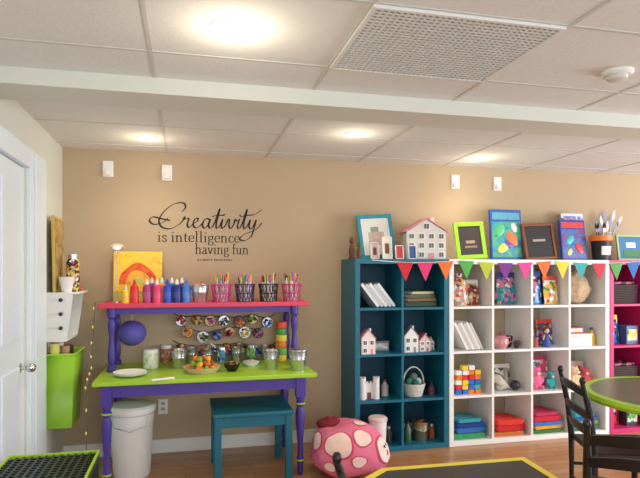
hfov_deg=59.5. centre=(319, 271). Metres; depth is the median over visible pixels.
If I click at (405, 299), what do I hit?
book
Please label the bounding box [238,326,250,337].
round tin
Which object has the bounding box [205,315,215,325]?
round tin
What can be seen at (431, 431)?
bottle
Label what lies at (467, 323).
book
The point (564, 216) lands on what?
pack
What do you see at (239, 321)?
round tin
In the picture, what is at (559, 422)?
folded cloth
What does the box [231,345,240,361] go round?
pail
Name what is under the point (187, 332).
round tin
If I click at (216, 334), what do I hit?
round tin
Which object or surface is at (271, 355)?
pail
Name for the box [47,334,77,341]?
shelf
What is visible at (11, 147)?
trim
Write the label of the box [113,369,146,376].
plate
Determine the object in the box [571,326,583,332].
box
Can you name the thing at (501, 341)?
teapot
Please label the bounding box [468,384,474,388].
block
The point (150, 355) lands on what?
jar
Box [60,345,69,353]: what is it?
paper roll
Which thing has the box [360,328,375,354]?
dollhouse
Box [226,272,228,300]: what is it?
pen
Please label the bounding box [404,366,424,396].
basket
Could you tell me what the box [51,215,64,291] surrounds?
framed canvas
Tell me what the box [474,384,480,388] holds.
block
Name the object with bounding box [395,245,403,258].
photo card
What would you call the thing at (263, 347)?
pail
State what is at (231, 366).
bowl
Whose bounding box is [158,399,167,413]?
wall outlet
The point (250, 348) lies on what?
jar
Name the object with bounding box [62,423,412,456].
baseboard
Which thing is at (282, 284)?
cup
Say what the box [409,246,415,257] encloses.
picture
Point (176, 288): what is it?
paint bottle
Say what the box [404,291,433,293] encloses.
book
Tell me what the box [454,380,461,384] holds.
block
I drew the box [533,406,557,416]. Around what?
folded cloth
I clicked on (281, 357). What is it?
tape roll
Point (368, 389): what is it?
castle
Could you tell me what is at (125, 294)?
paint bottle
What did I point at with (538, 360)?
pack
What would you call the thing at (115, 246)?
table lamp
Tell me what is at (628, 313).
bookcase
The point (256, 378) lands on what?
table
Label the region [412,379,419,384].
yarn ball
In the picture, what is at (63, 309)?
wall rack
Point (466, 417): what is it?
folded cloth
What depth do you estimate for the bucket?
4.76 m
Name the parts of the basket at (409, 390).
handle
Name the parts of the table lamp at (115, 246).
lamp shade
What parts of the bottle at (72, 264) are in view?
lid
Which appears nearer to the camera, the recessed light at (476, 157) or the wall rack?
the wall rack
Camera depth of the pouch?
4.47 m
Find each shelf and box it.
[47,290,88,294]
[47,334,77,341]
[97,299,308,308]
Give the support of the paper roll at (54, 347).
in the bin at (63, 371)
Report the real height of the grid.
0.003 m
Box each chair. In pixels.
[332,452,346,477]
[557,365,639,477]
[582,419,639,477]
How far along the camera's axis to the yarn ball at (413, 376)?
4.42 m
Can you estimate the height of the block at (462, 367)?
0.038 m
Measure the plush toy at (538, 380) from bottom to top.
0.185 m
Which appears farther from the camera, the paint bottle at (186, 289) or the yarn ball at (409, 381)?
the yarn ball at (409, 381)
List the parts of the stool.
leg, leg, seat, leg, leg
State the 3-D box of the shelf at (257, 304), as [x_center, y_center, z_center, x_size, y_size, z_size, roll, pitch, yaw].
[-0.833,0.231,4.114,1.450,0.032,0.410,0,0,-13]
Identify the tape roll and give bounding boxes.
[276,321,286,327]
[276,328,285,334]
[276,335,286,341]
[276,341,285,347]
[276,348,286,354]
[279,354,285,360]
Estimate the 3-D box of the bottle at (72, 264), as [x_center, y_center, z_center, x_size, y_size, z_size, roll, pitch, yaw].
[-1.661,0.006,3.766,0.084,0.252,0.083,0,0,-14]
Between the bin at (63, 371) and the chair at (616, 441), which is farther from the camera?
the bin at (63, 371)
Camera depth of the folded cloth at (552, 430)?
4.63 m
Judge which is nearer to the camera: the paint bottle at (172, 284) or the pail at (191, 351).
the paint bottle at (172, 284)
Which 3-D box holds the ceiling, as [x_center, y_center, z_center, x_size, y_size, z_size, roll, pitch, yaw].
[2.681,-0.960,1.693,7.996,0.100,7.040,0,0,-14]
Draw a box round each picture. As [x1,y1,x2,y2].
[356,214,394,258]
[383,238,391,257]
[396,246,402,257]
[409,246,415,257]
[452,222,487,258]
[521,223,557,259]
[615,234,639,259]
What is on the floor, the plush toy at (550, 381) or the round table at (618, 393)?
the round table at (618, 393)
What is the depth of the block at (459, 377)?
4.47 m
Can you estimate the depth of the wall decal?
4.35 m
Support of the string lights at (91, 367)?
hanging from the table at (256, 378)
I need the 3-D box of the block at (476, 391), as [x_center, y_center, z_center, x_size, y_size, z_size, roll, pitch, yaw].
[1.268,0.960,4.527,0.049,0.038,0.052,0,0,-14]
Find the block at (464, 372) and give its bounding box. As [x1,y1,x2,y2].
[461,370,468,374]
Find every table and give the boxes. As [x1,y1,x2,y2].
[0,450,98,477]
[92,299,316,477]
[365,457,557,477]
[586,376,639,414]
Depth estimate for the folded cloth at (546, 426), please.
4.64 m
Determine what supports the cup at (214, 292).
on the table at (256, 378)
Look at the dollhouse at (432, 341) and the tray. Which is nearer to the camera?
the tray
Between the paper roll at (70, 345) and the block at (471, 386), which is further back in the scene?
the block at (471, 386)
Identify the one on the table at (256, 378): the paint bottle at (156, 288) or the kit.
the paint bottle at (156, 288)
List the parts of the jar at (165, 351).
lid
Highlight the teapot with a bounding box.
[494,332,510,348]
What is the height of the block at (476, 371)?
0.038 m
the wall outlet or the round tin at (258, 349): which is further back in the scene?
the round tin at (258, 349)
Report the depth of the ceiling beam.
2.83 m
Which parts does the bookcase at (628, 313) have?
panel, panel, panel, shelf, shelf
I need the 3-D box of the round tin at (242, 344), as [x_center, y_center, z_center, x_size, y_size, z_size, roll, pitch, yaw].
[-0.619,0.590,4.366,0.090,0.089,0.042,0,0,-14]
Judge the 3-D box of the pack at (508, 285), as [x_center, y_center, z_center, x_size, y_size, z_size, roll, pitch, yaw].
[1.564,0.138,4.705,0.177,0.268,0.050,0,0,-14]
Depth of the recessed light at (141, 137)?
3.77 m
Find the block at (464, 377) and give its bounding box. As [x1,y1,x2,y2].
[461,375,467,379]
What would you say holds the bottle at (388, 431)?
on the bookcase at (385, 323)
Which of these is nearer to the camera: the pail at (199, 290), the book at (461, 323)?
the pail at (199, 290)
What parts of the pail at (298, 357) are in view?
lid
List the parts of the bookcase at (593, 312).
panel, shelf, shelf, shelf, shelf, shelf, shelf, panel, panel, shelf, shelf, shelf, shelf, shelf, panel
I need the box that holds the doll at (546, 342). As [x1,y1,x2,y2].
[541,327,551,346]
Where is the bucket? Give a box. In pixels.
[589,235,612,259]
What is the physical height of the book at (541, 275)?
0.270 m
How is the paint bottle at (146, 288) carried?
on the table at (256, 378)
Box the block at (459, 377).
[454,375,461,379]
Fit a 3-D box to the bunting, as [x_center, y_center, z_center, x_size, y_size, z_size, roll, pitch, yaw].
[1.851,-0.011,4.579,3.000,0.168,0.007,0,0,-14]
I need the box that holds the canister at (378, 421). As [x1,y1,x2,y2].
[368,414,386,440]
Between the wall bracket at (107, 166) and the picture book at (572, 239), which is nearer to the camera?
the wall bracket at (107, 166)
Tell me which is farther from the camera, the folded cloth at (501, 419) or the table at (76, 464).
the folded cloth at (501, 419)
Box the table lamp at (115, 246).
[109,244,124,302]
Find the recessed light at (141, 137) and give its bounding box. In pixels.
[135,135,157,140]
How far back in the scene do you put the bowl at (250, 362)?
4.02 m
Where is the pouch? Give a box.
[454,274,467,305]
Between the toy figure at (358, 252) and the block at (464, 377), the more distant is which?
the block at (464, 377)
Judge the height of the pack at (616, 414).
0.248 m
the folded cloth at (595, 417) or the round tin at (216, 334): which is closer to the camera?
the round tin at (216, 334)
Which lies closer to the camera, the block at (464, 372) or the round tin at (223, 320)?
the round tin at (223, 320)
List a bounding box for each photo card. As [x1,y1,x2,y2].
[370,242,379,258]
[381,236,392,258]
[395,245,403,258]
[408,245,416,258]
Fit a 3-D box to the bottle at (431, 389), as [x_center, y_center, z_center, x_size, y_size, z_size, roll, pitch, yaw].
[0.890,0.928,4.471,0.056,0.100,0.055,0,0,-14]
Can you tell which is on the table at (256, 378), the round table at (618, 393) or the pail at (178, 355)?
the pail at (178, 355)
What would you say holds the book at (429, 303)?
on the bookcase at (385, 323)
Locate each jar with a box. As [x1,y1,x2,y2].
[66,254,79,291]
[143,348,158,368]
[160,344,170,362]
[217,346,225,361]
[246,344,255,359]
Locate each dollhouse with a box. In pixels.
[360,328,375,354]
[398,218,448,258]
[404,325,418,352]
[418,332,430,351]
[429,336,434,349]
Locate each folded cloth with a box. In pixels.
[454,412,480,422]
[454,421,484,427]
[454,425,486,433]
[454,432,484,439]
[494,413,523,425]
[494,423,524,431]
[494,430,523,436]
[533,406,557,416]
[533,415,560,421]
[533,420,562,425]
[533,424,562,429]
[533,428,561,433]
[572,410,593,417]
[576,416,597,420]
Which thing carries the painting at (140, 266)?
on the table at (256, 378)
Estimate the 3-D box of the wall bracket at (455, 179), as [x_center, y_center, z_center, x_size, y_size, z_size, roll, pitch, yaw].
[1.167,-0.775,4.810,0.076,0.120,0.030,0,0,-14]
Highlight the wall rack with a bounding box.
[46,290,88,341]
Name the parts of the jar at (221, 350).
lid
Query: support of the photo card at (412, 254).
on the bookcase at (385, 323)
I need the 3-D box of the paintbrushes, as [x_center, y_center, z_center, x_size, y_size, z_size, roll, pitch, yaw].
[2.635,-0.336,5.101,0.282,0.470,0.090,0,0,-14]
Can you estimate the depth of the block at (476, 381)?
4.51 m
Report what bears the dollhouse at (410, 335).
on the bookcase at (385, 323)
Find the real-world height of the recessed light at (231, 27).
0.012 m
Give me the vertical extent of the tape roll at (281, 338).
0.048 m
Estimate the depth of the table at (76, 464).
2.55 m
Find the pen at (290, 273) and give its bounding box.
[290,273,291,300]
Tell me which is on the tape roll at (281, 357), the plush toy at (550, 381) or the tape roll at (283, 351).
the tape roll at (283, 351)
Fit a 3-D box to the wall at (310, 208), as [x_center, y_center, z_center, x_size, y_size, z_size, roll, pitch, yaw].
[1.873,0.230,5.057,7.996,2.280,0.120,0,0,-14]
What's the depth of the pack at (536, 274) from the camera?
4.71 m
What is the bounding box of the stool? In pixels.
[210,395,293,477]
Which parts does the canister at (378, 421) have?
lid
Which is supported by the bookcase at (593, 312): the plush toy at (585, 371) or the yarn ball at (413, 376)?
the plush toy at (585, 371)
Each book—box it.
[360,283,379,307]
[362,282,387,306]
[363,283,383,306]
[370,282,394,306]
[372,283,391,306]
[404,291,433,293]
[404,294,434,297]
[404,298,435,301]
[404,301,435,306]
[454,320,480,349]
[454,321,474,349]
[454,322,468,350]
[456,322,471,349]
[462,322,477,349]
[468,322,483,349]
[540,272,542,303]
[557,220,587,259]
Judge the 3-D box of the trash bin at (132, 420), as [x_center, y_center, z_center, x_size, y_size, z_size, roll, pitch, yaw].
[-1.270,1.121,3.782,0.312,0.498,0.324,0,0,-14]
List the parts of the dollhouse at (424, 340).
roof panel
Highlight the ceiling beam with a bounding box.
[0,65,639,140]
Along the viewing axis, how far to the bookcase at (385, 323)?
4.45 m
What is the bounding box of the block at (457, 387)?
[454,384,461,389]
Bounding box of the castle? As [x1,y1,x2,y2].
[360,376,378,399]
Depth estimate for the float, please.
4.61 m
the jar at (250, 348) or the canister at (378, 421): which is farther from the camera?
the jar at (250, 348)
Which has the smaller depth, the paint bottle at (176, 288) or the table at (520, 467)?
the table at (520, 467)
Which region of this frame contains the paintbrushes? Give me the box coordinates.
[596,210,621,234]
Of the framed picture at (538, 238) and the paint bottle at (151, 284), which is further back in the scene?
the framed picture at (538, 238)
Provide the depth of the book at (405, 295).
4.39 m
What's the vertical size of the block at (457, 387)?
0.038 m
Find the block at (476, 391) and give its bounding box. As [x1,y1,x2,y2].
[474,389,480,393]
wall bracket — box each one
[102,161,112,176]
[162,165,171,180]
[451,175,459,188]
[493,177,500,190]
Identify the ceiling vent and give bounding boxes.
[330,4,566,82]
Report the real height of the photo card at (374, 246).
0.132 m
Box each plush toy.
[533,367,543,389]
[546,371,556,388]
[571,366,580,386]
[581,368,592,381]
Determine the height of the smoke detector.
0.043 m
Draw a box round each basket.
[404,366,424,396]
[614,281,637,303]
[614,360,637,376]
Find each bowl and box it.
[224,361,239,371]
[243,359,258,366]
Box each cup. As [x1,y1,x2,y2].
[58,277,74,291]
[211,284,231,301]
[234,284,254,301]
[258,283,278,301]
[281,283,301,300]
[505,335,512,346]
[513,341,519,347]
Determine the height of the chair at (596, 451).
0.832 m
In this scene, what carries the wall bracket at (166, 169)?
attached to the wall at (310, 208)
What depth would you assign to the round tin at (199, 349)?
4.28 m
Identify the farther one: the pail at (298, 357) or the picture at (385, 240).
the picture at (385, 240)
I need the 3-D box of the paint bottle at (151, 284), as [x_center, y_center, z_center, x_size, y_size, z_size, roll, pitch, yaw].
[-1.192,0.128,3.972,0.059,0.175,0.059,0,0,-14]
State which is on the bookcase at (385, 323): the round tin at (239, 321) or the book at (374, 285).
the book at (374, 285)
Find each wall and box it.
[0,99,61,454]
[62,148,639,445]
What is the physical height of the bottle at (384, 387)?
0.130 m
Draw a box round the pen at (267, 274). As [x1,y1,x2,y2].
[267,274,268,300]
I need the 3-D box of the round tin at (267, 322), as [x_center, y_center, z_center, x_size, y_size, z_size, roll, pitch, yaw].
[-0.415,0.396,4.414,0.085,0.084,0.044,0,0,-14]
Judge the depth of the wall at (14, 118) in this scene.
3.38 m
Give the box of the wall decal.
[149,202,261,260]
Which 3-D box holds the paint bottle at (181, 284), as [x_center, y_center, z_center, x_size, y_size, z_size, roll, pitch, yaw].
[-0.991,0.128,4.020,0.059,0.175,0.059,0,0,-14]
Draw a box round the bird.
[494,287,504,304]
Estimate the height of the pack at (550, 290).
0.238 m
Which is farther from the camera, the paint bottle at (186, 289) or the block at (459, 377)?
the block at (459, 377)
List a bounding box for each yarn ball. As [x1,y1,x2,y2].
[406,378,412,384]
[410,373,416,379]
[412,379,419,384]
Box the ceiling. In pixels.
[0,0,639,174]
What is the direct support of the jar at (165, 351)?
on the table at (256, 378)
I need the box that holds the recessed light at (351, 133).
[344,131,365,136]
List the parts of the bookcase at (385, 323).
panel, panel, panel, panel, panel, shelf, shelf, shelf, panel, panel, panel, panel, panel, panel, shelf, shelf, shelf, panel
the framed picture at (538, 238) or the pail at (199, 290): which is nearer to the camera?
the pail at (199, 290)
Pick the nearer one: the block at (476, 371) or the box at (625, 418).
the block at (476, 371)
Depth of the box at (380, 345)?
4.42 m
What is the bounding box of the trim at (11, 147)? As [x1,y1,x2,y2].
[0,125,45,454]
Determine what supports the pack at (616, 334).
on the bookcase at (628, 313)
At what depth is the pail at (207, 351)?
4.20 m
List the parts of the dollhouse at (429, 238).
roof panel, door, roof panel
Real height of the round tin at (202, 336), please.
0.089 m
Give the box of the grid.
[0,0,639,172]
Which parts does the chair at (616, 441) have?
leg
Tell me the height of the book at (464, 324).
0.220 m
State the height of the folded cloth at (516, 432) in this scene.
0.035 m
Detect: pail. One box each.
[171,348,186,368]
[185,346,196,362]
[191,283,208,302]
[201,347,212,360]
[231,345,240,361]
[260,344,269,359]
[264,349,279,369]
[288,347,307,370]
[411,419,429,440]
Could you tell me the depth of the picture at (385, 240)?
4.34 m
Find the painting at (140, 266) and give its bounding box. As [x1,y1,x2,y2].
[113,251,161,300]
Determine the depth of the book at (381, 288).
4.32 m
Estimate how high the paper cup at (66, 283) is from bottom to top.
0.100 m
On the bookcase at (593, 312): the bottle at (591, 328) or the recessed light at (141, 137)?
the bottle at (591, 328)
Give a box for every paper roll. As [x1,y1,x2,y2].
[50,343,59,353]
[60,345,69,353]
[68,344,72,353]
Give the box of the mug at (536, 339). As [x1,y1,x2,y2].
[533,336,539,346]
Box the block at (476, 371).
[474,369,480,374]
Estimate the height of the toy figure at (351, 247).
0.168 m
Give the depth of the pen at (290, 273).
4.13 m
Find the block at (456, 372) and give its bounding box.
[454,370,461,375]
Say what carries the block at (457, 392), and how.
on the bookcase at (593, 312)
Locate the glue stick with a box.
[151,377,174,380]
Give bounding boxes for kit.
[488,209,522,259]
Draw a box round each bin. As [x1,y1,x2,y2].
[46,347,84,428]
[111,399,155,477]
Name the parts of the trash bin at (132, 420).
handle, lid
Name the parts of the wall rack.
panel, panel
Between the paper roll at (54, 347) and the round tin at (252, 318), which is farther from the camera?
the round tin at (252, 318)
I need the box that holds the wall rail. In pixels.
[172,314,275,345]
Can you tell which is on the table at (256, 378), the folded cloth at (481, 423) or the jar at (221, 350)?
the jar at (221, 350)
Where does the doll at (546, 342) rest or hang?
on the bookcase at (593, 312)
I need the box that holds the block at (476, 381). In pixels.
[474,379,480,383]
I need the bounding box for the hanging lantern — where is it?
[117,320,145,345]
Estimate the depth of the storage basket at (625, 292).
4.84 m
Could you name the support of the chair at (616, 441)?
on the floor
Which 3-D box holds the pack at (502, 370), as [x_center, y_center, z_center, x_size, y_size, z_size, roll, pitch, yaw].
[1.507,0.878,4.727,0.229,0.198,0.044,0,0,-14]
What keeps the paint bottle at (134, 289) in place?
on the table at (256, 378)
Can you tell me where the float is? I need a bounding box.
[510,380,520,389]
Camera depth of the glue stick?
3.52 m
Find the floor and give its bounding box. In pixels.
[99,432,639,477]
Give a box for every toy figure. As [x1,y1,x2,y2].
[348,238,355,258]
[356,243,361,258]
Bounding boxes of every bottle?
[122,286,129,302]
[130,279,138,302]
[143,279,150,302]
[149,278,154,302]
[153,279,160,302]
[159,278,165,301]
[163,279,171,302]
[169,278,174,301]
[173,279,180,302]
[179,278,183,301]
[182,279,190,302]
[381,379,387,395]
[386,426,391,442]
[404,420,410,441]
[428,382,434,394]
[428,423,434,438]
[589,327,594,344]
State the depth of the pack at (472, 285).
4.60 m
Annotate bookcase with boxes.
[341,259,448,451]
[449,259,608,446]
[609,260,639,433]
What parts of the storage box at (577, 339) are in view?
lid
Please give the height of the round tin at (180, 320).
0.079 m
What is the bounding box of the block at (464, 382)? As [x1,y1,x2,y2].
[461,380,467,384]
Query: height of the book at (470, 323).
0.220 m
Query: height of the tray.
0.040 m
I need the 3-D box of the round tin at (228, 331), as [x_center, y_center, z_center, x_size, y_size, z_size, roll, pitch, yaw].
[-0.706,0.465,4.344,0.084,0.080,0.043,0,0,-14]
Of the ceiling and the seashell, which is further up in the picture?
the ceiling
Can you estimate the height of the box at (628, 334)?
0.160 m
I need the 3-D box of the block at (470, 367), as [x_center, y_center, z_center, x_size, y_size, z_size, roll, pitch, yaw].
[1.214,0.767,4.517,0.049,0.038,0.052,0,0,-14]
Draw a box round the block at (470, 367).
[467,364,474,369]
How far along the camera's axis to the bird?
4.55 m
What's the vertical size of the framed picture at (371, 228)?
0.375 m
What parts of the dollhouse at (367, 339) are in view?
roof panel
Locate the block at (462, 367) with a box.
[460,365,467,369]
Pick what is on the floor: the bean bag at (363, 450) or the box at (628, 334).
the bean bag at (363, 450)
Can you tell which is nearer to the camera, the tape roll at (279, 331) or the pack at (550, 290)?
the tape roll at (279, 331)
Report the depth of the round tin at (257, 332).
4.39 m
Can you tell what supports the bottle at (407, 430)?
on the bookcase at (385, 323)
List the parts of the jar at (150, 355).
lid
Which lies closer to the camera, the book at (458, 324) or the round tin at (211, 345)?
the round tin at (211, 345)
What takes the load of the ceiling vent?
in the ceiling
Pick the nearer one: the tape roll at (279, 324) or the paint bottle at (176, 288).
the paint bottle at (176, 288)
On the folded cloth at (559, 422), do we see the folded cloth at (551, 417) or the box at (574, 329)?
the folded cloth at (551, 417)
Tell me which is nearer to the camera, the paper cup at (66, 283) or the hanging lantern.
the paper cup at (66, 283)
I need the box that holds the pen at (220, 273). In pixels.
[220,273,221,300]
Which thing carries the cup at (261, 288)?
on the table at (256, 378)
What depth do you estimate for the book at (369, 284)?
4.29 m
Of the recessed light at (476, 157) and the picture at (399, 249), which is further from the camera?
the recessed light at (476, 157)
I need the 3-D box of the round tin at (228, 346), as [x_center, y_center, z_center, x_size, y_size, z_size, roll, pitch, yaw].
[-0.728,0.598,4.338,0.092,0.092,0.044,0,0,-14]
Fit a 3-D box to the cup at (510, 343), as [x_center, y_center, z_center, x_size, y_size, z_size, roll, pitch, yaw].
[1.571,0.581,4.696,0.090,0.090,0.090,0,0,31]
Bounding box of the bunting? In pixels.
[374,260,639,280]
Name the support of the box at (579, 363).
on the bookcase at (593, 312)
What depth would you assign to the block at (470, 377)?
4.49 m
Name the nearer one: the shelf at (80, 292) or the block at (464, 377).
the shelf at (80, 292)
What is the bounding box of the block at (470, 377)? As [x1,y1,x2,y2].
[468,375,474,379]
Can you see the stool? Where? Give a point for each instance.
(264, 410)
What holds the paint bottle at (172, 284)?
on the table at (256, 378)
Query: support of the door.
in the wall at (14, 118)
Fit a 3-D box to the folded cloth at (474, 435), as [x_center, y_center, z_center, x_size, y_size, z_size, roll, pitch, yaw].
[1.166,1.309,4.563,0.279,0.045,0.210,0,0,-14]
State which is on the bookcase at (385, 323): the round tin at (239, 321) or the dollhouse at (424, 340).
the dollhouse at (424, 340)
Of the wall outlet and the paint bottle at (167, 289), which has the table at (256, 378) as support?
the paint bottle at (167, 289)
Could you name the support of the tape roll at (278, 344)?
on the tape roll at (283, 351)
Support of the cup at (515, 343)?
on the bookcase at (593, 312)
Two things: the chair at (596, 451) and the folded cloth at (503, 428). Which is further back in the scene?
the folded cloth at (503, 428)
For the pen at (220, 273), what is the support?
in the cup at (214, 292)
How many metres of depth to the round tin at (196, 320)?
4.27 m
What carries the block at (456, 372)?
on the block at (459, 377)
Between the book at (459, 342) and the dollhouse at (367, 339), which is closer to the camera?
the dollhouse at (367, 339)
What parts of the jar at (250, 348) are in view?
lid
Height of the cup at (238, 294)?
0.129 m
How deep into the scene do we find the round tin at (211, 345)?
4.30 m
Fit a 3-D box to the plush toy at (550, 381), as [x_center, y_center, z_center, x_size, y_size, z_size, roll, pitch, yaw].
[1.942,0.907,4.705,0.100,0.143,0.080,0,0,-14]
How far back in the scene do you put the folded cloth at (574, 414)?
4.71 m
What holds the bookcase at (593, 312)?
on the floor
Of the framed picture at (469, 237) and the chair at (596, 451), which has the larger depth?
the framed picture at (469, 237)
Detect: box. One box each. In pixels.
[375,340,388,351]
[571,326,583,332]
[571,332,592,346]
[571,360,582,375]
[617,324,637,343]
[618,410,637,425]
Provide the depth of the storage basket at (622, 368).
4.85 m
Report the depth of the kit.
4.75 m
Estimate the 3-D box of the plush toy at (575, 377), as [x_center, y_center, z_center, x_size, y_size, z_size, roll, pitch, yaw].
[2.168,0.889,4.757,0.125,0.179,0.100,0,0,-31]
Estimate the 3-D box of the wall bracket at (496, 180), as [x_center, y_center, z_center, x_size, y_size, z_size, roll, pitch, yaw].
[1.558,-0.773,4.904,0.076,0.120,0.030,0,0,-14]
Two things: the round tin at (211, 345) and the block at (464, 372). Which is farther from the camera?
the block at (464, 372)
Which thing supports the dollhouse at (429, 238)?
on the bookcase at (385, 323)
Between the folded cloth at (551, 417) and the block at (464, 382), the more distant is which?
the folded cloth at (551, 417)
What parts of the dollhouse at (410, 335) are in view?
roof panel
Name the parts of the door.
panel, panel, knob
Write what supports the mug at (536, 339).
on the bookcase at (593, 312)
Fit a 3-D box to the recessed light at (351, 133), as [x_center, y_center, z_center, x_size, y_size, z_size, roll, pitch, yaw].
[0.231,-0.904,3.693,0.150,0.012,0.150,0,0,-14]
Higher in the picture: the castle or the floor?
the castle
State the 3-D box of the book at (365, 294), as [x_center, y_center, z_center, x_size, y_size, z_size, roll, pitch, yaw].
[0.357,0.178,4.374,0.156,0.189,0.220,0,0,-14]
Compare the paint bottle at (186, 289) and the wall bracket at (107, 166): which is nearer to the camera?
the paint bottle at (186, 289)
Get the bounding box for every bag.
[310,416,389,477]
[571,269,591,303]
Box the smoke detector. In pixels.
[600,66,633,82]
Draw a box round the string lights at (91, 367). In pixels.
[85,302,95,450]
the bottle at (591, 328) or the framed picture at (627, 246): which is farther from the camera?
the framed picture at (627, 246)
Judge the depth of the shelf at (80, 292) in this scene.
3.61 m
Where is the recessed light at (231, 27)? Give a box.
[209,16,259,38]
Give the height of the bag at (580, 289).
0.314 m
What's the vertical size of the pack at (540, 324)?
0.218 m
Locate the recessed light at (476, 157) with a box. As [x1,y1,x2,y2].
[470,156,489,159]
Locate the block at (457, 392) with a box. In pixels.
[454,389,461,394]
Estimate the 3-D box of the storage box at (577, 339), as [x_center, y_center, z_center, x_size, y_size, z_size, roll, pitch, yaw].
[2.177,0.573,4.790,0.230,0.105,0.170,0,0,-14]
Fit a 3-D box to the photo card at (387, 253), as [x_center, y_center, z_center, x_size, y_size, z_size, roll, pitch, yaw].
[0.520,-0.187,4.343,0.082,0.177,0.043,0,0,-14]
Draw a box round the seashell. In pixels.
[494,374,508,389]
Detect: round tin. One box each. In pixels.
[175,315,185,325]
[176,343,184,347]
[182,326,192,337]
[192,315,201,324]
[193,345,201,354]
[197,331,208,342]
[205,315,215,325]
[206,343,216,354]
[211,330,221,339]
[218,315,228,325]
[221,343,230,354]
[224,327,234,336]
[233,316,245,327]
[235,342,245,353]
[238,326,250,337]
[248,314,257,323]
[253,328,262,337]
[255,345,260,355]
[262,317,272,327]
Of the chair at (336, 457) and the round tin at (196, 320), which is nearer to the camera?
the chair at (336, 457)
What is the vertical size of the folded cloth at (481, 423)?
0.035 m
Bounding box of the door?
[0,153,35,463]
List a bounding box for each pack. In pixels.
[464,280,478,304]
[494,364,510,387]
[495,272,515,304]
[533,271,541,303]
[533,355,547,384]
[535,319,552,344]
[542,276,558,303]
[560,213,582,219]
[614,315,618,342]
[614,409,618,423]
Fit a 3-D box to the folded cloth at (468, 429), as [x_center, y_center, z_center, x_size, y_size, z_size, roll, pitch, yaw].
[1.188,1.263,4.575,0.269,0.045,0.202,0,0,-16]
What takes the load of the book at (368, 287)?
on the bookcase at (385, 323)
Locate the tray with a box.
[183,363,220,373]

